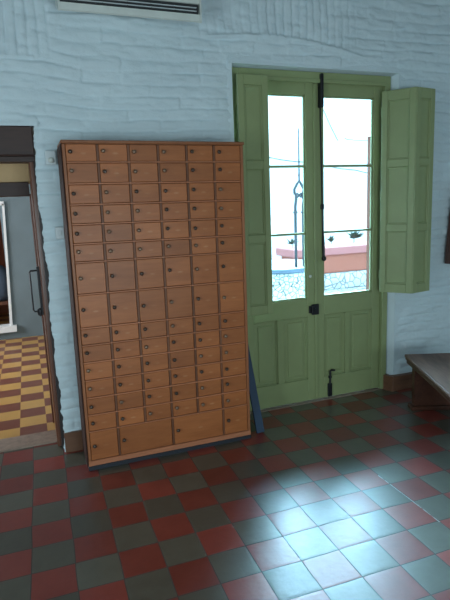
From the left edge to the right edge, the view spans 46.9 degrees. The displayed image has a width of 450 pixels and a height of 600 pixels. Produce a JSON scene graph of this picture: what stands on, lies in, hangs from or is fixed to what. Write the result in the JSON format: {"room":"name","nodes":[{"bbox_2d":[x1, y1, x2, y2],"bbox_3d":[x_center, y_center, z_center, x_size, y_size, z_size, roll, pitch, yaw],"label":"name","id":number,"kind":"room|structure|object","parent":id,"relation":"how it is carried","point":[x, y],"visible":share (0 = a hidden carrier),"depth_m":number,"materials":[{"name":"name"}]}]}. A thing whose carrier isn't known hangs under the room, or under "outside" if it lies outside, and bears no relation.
{"room":"post office lobby","nodes":[
{"label":"post office lobby","id":0,"kind":"room"},
{"bbox_2d":[0,219,8,313],"bbox_3d":[-4.648,-1.044,8.391,3.900,2.750,0.100,-6,11,-20],"label":"wall","id":1,"kind":"structure","parent":0,"point":[3,308],"depth_m":8.74,"materials":[{"name":"orange brick"}]},
{"bbox_2d":[0,313,9,324],"bbox_3d":[-4.246,0.505,7.744,3.900,0.100,2.050,-6,11,-20],"label":"floor","id":2,"kind":"structure","parent":0,"point":[4,318],"depth_m":8.38,"materials":[{"name":"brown tile"}]},
{"bbox_2d":[0,300,8,304],"bbox_3d":[-3.527,0.248,7.464,1.200,0.450,0.400,-6,11,-20],"label":"wooden bench","id":3,"kind":"object","parent":2,"relation":"on","point":[5,302],"visible":0.02,"depth_m":7.37,"materials":[{"name":"brown wood"}]},
{"bbox_2d":[0,265,7,300],"bbox_3d":[-3.313,-0.255,7.464,0.560,0.520,0.560,-6,11,-20],"label":"cloth bag","id":4,"kind":"object","parent":3,"relation":"on","point":[3,276],"visible":0.45,"depth_m":7.31,"materials":[{"name":"blue fabric"}]},
{"bbox_2d":[0,164,29,183],"bbox_3d":[-2.050,-0.962,3.616,1.350,0.325,0.080,-6,11,-20],"label":"wall","id":5,"kind":"structure","parent":0,"point":[8,172],"depth_m":3.78,"materials":[{"name":"beige paint"}]},
{"bbox_2d":[0,184,43,339],"bbox_3d":[-3.919,-0.733,6.500,3.900,2.750,0.100,-6,11,-20],"label":"wall","id":6,"kind":"structure","parent":0,"point":[19,230],"depth_m":6.96,"materials":[{"name":"grey paint"}]},
{"bbox_2d":[0,201,16,332],"bbox_3d":[-3.438,-0.376,6.701,1.265,1.720,0.200,-6,11,-20],"label":"window","id":7,"kind":"structure","parent":6,"relation":"in","point":[4,328],"depth_m":6.90,"materials":[{"name":"white paint"}]},
{"bbox_2d":[0,335,54,438],"bbox_3d":[-3.240,0.934,5.139,4.100,0.100,3.500,-6,11,-20],"label":"floor","id":8,"kind":"structure","parent":0,"point":[25,403],"depth_m":5.00,"materials":[{"name":"yellow tile"}]},
{"bbox_2d":[0,387,449,599],"bbox_3d":[0.550,1.502,1.192,6.550,0.124,6.550,-6,11,-20],"label":"floor","id":9,"kind":"structure","parent":0,"point":[346,497],"depth_m":2.83,"materials":[{"name":"red tile"}]},
{"bbox_2d":[57,140,250,470],"bbox_3d":[-0.428,0.018,3.498,1.178,2.080,0.308,-6,11,-20],"label":"tall cabinet","id":10,"kind":"object","parent":9,"relation":"on","point":[154,231],"visible":1,"depth_m":3.36,"materials":[{"name":"brown wood"}]},
{"bbox_2d":[66,161,240,164],"bbox_3d":[-0.459,-0.876,3.343,1.102,0.008,0.268,-6,11,-20],"label":"shelf","id":11,"kind":"object","parent":10,"relation":"attached to","point":[67,162],"depth_m":3.21,"materials":[{"name":"brown wood"}]},
{"bbox_2d":[68,181,240,185],"bbox_3d":[-0.455,-0.753,3.365,1.102,0.008,0.268,-6,11,-20],"label":"shelf","id":12,"kind":"object","parent":10,"relation":"attached to","point":[70,183],"depth_m":3.24,"materials":[{"name":"brown wood"}]},
{"bbox_2d":[70,199,241,205],"bbox_3d":[-0.451,-0.633,3.386,1.102,0.008,0.268,-6,11,-20],"label":"shelf","id":13,"kind":"object","parent":10,"relation":"attached to","point":[113,202],"depth_m":3.26,"materials":[{"name":"brown wood"}]},
{"bbox_2d":[71,217,241,225],"bbox_3d":[-0.447,-0.519,3.406,1.102,0.008,0.268,-6,11,-20],"label":"shelf","id":14,"kind":"object","parent":10,"relation":"attached to","point":[146,221],"depth_m":3.27,"materials":[{"name":"brown wood"}]},
{"bbox_2d":[73,235,242,244],"bbox_3d":[-0.443,-0.404,3.427,1.102,0.008,0.268,-6,11,-20],"label":"shelf","id":15,"kind":"object","parent":10,"relation":"attached to","point":[163,239],"depth_m":3.30,"materials":[{"name":"brown wood"}]},
{"bbox_2d":[75,251,242,263],"bbox_3d":[-0.439,-0.295,3.446,1.102,0.008,0.268,-6,11,-20],"label":"shelf","id":16,"kind":"object","parent":10,"relation":"attached to","point":[186,255],"depth_m":3.31,"materials":[{"name":"brown wood"}]},
{"bbox_2d":[77,280,243,295],"bbox_3d":[-0.432,-0.100,3.481,1.102,0.008,0.268,-6,11,-20],"label":"shelf","id":17,"kind":"object","parent":10,"relation":"attached to","point":[143,289],"depth_m":3.35,"materials":[{"name":"brown wood"}]},
{"bbox_2d":[80,310,244,329],"bbox_3d":[-0.425,0.108,3.518,1.102,0.008,0.268,-6,11,-20],"label":"shelf","id":18,"kind":"object","parent":10,"relation":"attached to","point":[131,323],"depth_m":3.39,"materials":[{"name":"brown wood"}]},
{"bbox_2d":[81,326,244,346],"bbox_3d":[-0.421,0.217,3.537,1.102,0.008,0.268,-6,11,-20],"label":"shelf","id":19,"kind":"object","parent":10,"relation":"attached to","point":[130,340],"depth_m":3.40,"materials":[{"name":"brown wood"}]},
{"bbox_2d":[82,341,245,363],"bbox_3d":[-0.417,0.327,3.557,1.102,0.008,0.268,-6,11,-20],"label":"shelf","id":20,"kind":"object","parent":10,"relation":"attached to","point":[213,346],"depth_m":3.43,"materials":[{"name":"brown wood"}]},
{"bbox_2d":[84,358,245,381],"bbox_3d":[-0.413,0.442,3.577,1.102,0.008,0.268,-6,11,-20],"label":"shelf","id":21,"kind":"object","parent":10,"relation":"attached to","point":[175,368],"depth_m":3.44,"materials":[{"name":"brown wood"}]},
{"bbox_2d":[85,373,246,399],"bbox_3d":[-0.410,0.556,3.598,1.102,0.008,0.268,-6,11,-20],"label":"shelf","id":22,"kind":"object","parent":10,"relation":"attached to","point":[180,384],"depth_m":3.47,"materials":[{"name":"brown wood"}]},
{"bbox_2d":[87,389,246,416],"bbox_3d":[-0.406,0.668,3.618,1.102,0.008,0.268,-6,11,-20],"label":"shelf","id":23,"kind":"object","parent":10,"relation":"attached to","point":[145,406],"depth_m":3.48,"materials":[{"name":"brown wood"}]},
{"bbox_2d":[88,404,246,432],"bbox_3d":[-0.402,0.778,3.637,1.102,0.008,0.268,-6,11,-20],"label":"shelf","id":24,"kind":"object","parent":10,"relation":"attached to","point":[123,426],"depth_m":3.50,"materials":[{"name":"brown wood"}]},
{"bbox_2d":[248,345,263,433],"bbox_3d":[0.174,0.497,3.852,0.062,0.947,0.288,-9,12,-31],"label":"plank","id":25,"kind":"object","parent":9,"relation":"on","point":[254,399],"visible":0.48,"depth_m":3.83,"materials":[{"name":"paint"}]},
{"bbox_2d":[405,353,449,410],"bbox_3d":[1.646,0.742,3.631,0.420,0.430,1.150,-2,10,2],"label":"wooden bench","id":26,"kind":"object","parent":9,"relation":"on","point":[430,372],"visible":1,"depth_m":4.08,"materials":[{"name":"brown wood"}]},
{"bbox_2d":[0,0,449,451],"bbox_3d":[-0.625,-0.773,3.873,6.453,3.501,0.692,-6,11,-20],"label":"wall","id":27,"kind":"structure","parent":0,"point":[65,75],"depth_m":3.58,"materials":[{"name":"paint"}]},
{"bbox_2d":[0,182,29,196],"bbox_3d":[-2.064,-0.759,3.639,1.300,0.100,0.130,-6,11,-20],"label":"trim","id":28,"kind":"structure","parent":27,"relation":"attached to","point":[7,189],"depth_m":3.77,"materials":[{"name":"black wood"}]},
{"bbox_2d":[0,126,34,156],"bbox_3d":[-1.879,-0.941,3.082,1.398,0.180,0.132,-6,11,-20],"label":"trim","id":29,"kind":"structure","parent":27,"relation":"attached to","point":[15,141],"depth_m":3.23,"materials":[{"name":"black wood"}]},
{"bbox_2d":[0,156,34,163],"bbox_3d":[-1.850,-0.857,3.190,1.350,0.035,0.140,-6,11,-20],"label":"trim","id":30,"kind":"structure","parent":27,"relation":"attached to","point":[3,160],"depth_m":3.32,"materials":[{"name":"black wood"}]},
{"bbox_2d":[0,430,56,452],"bbox_3d":[-1.848,1.132,3.700,1.370,0.112,0.215,-6,11,-20],"label":"sill","id":31,"kind":"structure","parent":27,"relation":"attached to","point":[46,437],"depth_m":3.82,"materials":[{"name":"stone"}]},
{"bbox_2d":[28,161,63,449],"bbox_3d":[-1.324,0.034,3.773,0.144,1.996,0.630,-6,11,-20],"label":"trim","id":32,"kind":"structure","parent":27,"relation":"attached to","point":[42,267],"depth_m":3.60,"materials":[{"name":"brown wood"}]},
{"bbox_2d":[45,151,56,164],"bbox_3d":[-1.105,-0.902,3.293,0.064,0.088,0.056,-6,11,-20],"label":"sensor","id":33,"kind":"object","parent":27,"relation":"attached to","point":[50,156],"visible":1,"depth_m":3.28,"materials":[{"name":"white plastic"}]},
{"bbox_2d":[55,227,64,238],"bbox_3d":[-1.079,-0.438,3.392,0.056,0.078,0.034,-6,11,-20],"label":"light switch","id":34,"kind":"object","parent":27,"relation":"attached to","point":[59,231],"visible":0.98,"depth_m":3.38,"materials":[{"name":"white plastic"}]},
{"bbox_2d":[64,430,82,452],"bbox_3d":[-0.488,0.929,3.867,1.355,0.145,0.047,-6,11,-20],"label":"baseboard","id":35,"kind":"structure","parent":27,"relation":"attached to","point":[73,439],"depth_m":3.63,"materials":[{"name":"brown wood"}]},
{"bbox_2d":[55,0,201,22],"bbox_3d":[-0.597,-1.895,3.238,0.885,0.290,0.178,-6,11,-20],"label":"air conditioner","id":36,"kind":"object","parent":27,"relation":"attached to","point":[176,10],"visible":1,"depth_m":3.21,"materials":[{"name":"plastic"}]},
{"bbox_2d":[60,0,197,13],"bbox_3d":[-0.577,-1.826,3.205,0.853,0.056,0.041,-6,11,-20],"label":"vent","id":37,"kind":"object","parent":36,"relation":"attached to","point":[152,6],"depth_m":3.22,"materials":[{"name":"white metal"}]},
{"bbox_2d":[235,73,272,315],"bbox_3d":[0.212,-0.737,3.814,0.244,1.715,0.106,-6,11,-20],"label":"shutter","id":38,"kind":"object","parent":27,"relation":"attached to","point":[251,96],"visible":0.97,"depth_m":3.77,"materials":[{"name":"green paint"}]},
{"bbox_2d":[232,67,390,410],"bbox_3d":[0.717,-0.441,4.194,1.392,2.622,0.132,-6,11,-20],"label":"door","id":39,"kind":"structure","parent":27,"relation":"in","point":[315,345],"depth_m":4.25,"materials":[{"name":"green paint"}]},
{"bbox_2d":[383,372,411,391],"bbox_3d":[1.939,0.676,4.764,1.135,0.135,0.110,-6,11,-20],"label":"baseboard","id":40,"kind":"structure","parent":27,"relation":"attached to","point":[396,382],"depth_m":4.57,"materials":[{"name":"brown wood"}]},
{"bbox_2d":[379,87,435,293],"bbox_3d":[1.474,-0.854,4.184,0.414,1.607,0.159,-1,10,6],"label":"shutter","id":41,"kind":"object","parent":27,"relation":"attached to","point":[407,114],"visible":1,"depth_m":4.17,"materials":[{"name":"green paint"}]},
{"bbox_2d":[444,213,449,263],"bbox_3d":[2.032,-0.667,4.522,0.242,0.745,0.036,-6,11,-20],"label":"board","id":42,"kind":"object","parent":27,"relation":"attached to","point":[447,252],"visible":1,"depth_m":4.52,"materials":[{"name":"red wood"}]},
{"bbox_2d":[269,157,366,172],"bbox_3d":[3.147,-3.883,15.188,4.906,0.744,0.035,-6,11,-20],"label":"overhead cable","id":43,"kind":"object","parent":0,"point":[269,157],"visible":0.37,"depth_m":15.18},
{"bbox_2d":[366,136,370,289],"bbox_3d":[1.502,-0.310,4.788,0.440,2.300,0.045,-6,11,-20],"label":"wall","id":44,"kind":"structure","parent":0,"point":[369,138],"depth_m":4.62,"materials":[{"name":"paint"}]},
{"label":"outside","id":45,"kind":"structure","parent":0,"visible":0},
{"bbox_2d":[324,286,365,294],"bbox_3d":[3.622,-0.871,14.219,15.280,0.100,16.090,-6,11,-20],"label":"courtyard","id":46,"kind":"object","parent":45,"point":[334,291],"depth_m":10.45,"materials":[{"name":"stone"}]},
{"bbox_2d":[272,128,303,299],"bbox_3d":[0.647,-0.779,6.682,1.230,2.620,1.230,-6,11,-20],"label":"well","id":47,"kind":"object","parent":46,"relation":"on","point":[287,274],"visible":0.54,"depth_m":6.23,"materials":[{"name":"metal"}]},
{"bbox_2d":[276,246,301,259],"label":"planter","id":48,"kind":"object","parent":46,"relation":"on","point":[285,252],"depth_m":10.45,"materials":[{"name":"stone"}]},
{"bbox_2d":[286,238,298,247],"bbox_3d":[1.341,-1.155,10.486,0.248,0.226,0.263,-10,13,-38],"label":"plant","id":49,"kind":"object","parent":48,"relation":"on","point":[292,240],"visible":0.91,"depth_m":10.45,"materials":[{"name":"green plant"}]},
{"bbox_2d":[324,241,366,289],"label":"planter","id":50,"kind":"object","parent":46,"relation":"on","point":[344,265],"depth_m":10.65,"materials":[{"name":"stone"}]},
{"bbox_2d":[326,235,333,245],"bbox_3d":[2.213,-1.242,10.796,0.209,0.220,0.156,-6,11,-20],"label":"plant","id":51,"kind":"object","parent":50,"relation":"on","point":[331,238],"visible":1,"depth_m":10.75,"materials":[{"name":"green plant"}]},
{"bbox_2d":[346,231,362,243],"bbox_3d":[2.724,-1.339,10.963,0.274,0.311,0.441,-11,13,-40],"label":"plant","id":52,"kind":"object","parent":50,"relation":"on","point":[353,235],"visible":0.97,"depth_m":10.91,"materials":[{"name":"green plant"}]},
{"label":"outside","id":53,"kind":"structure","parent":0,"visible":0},
{"bbox_2d":[268,96,370,259],"bbox_3d":[3.246,-3.739,15.548,14.500,5.100,0.500,-6,11,-20],"label":"sky","id":54,"kind":"structure","parent":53,"point":[345,191],"depth_m":15.10,"materials":[{"name":"white"}]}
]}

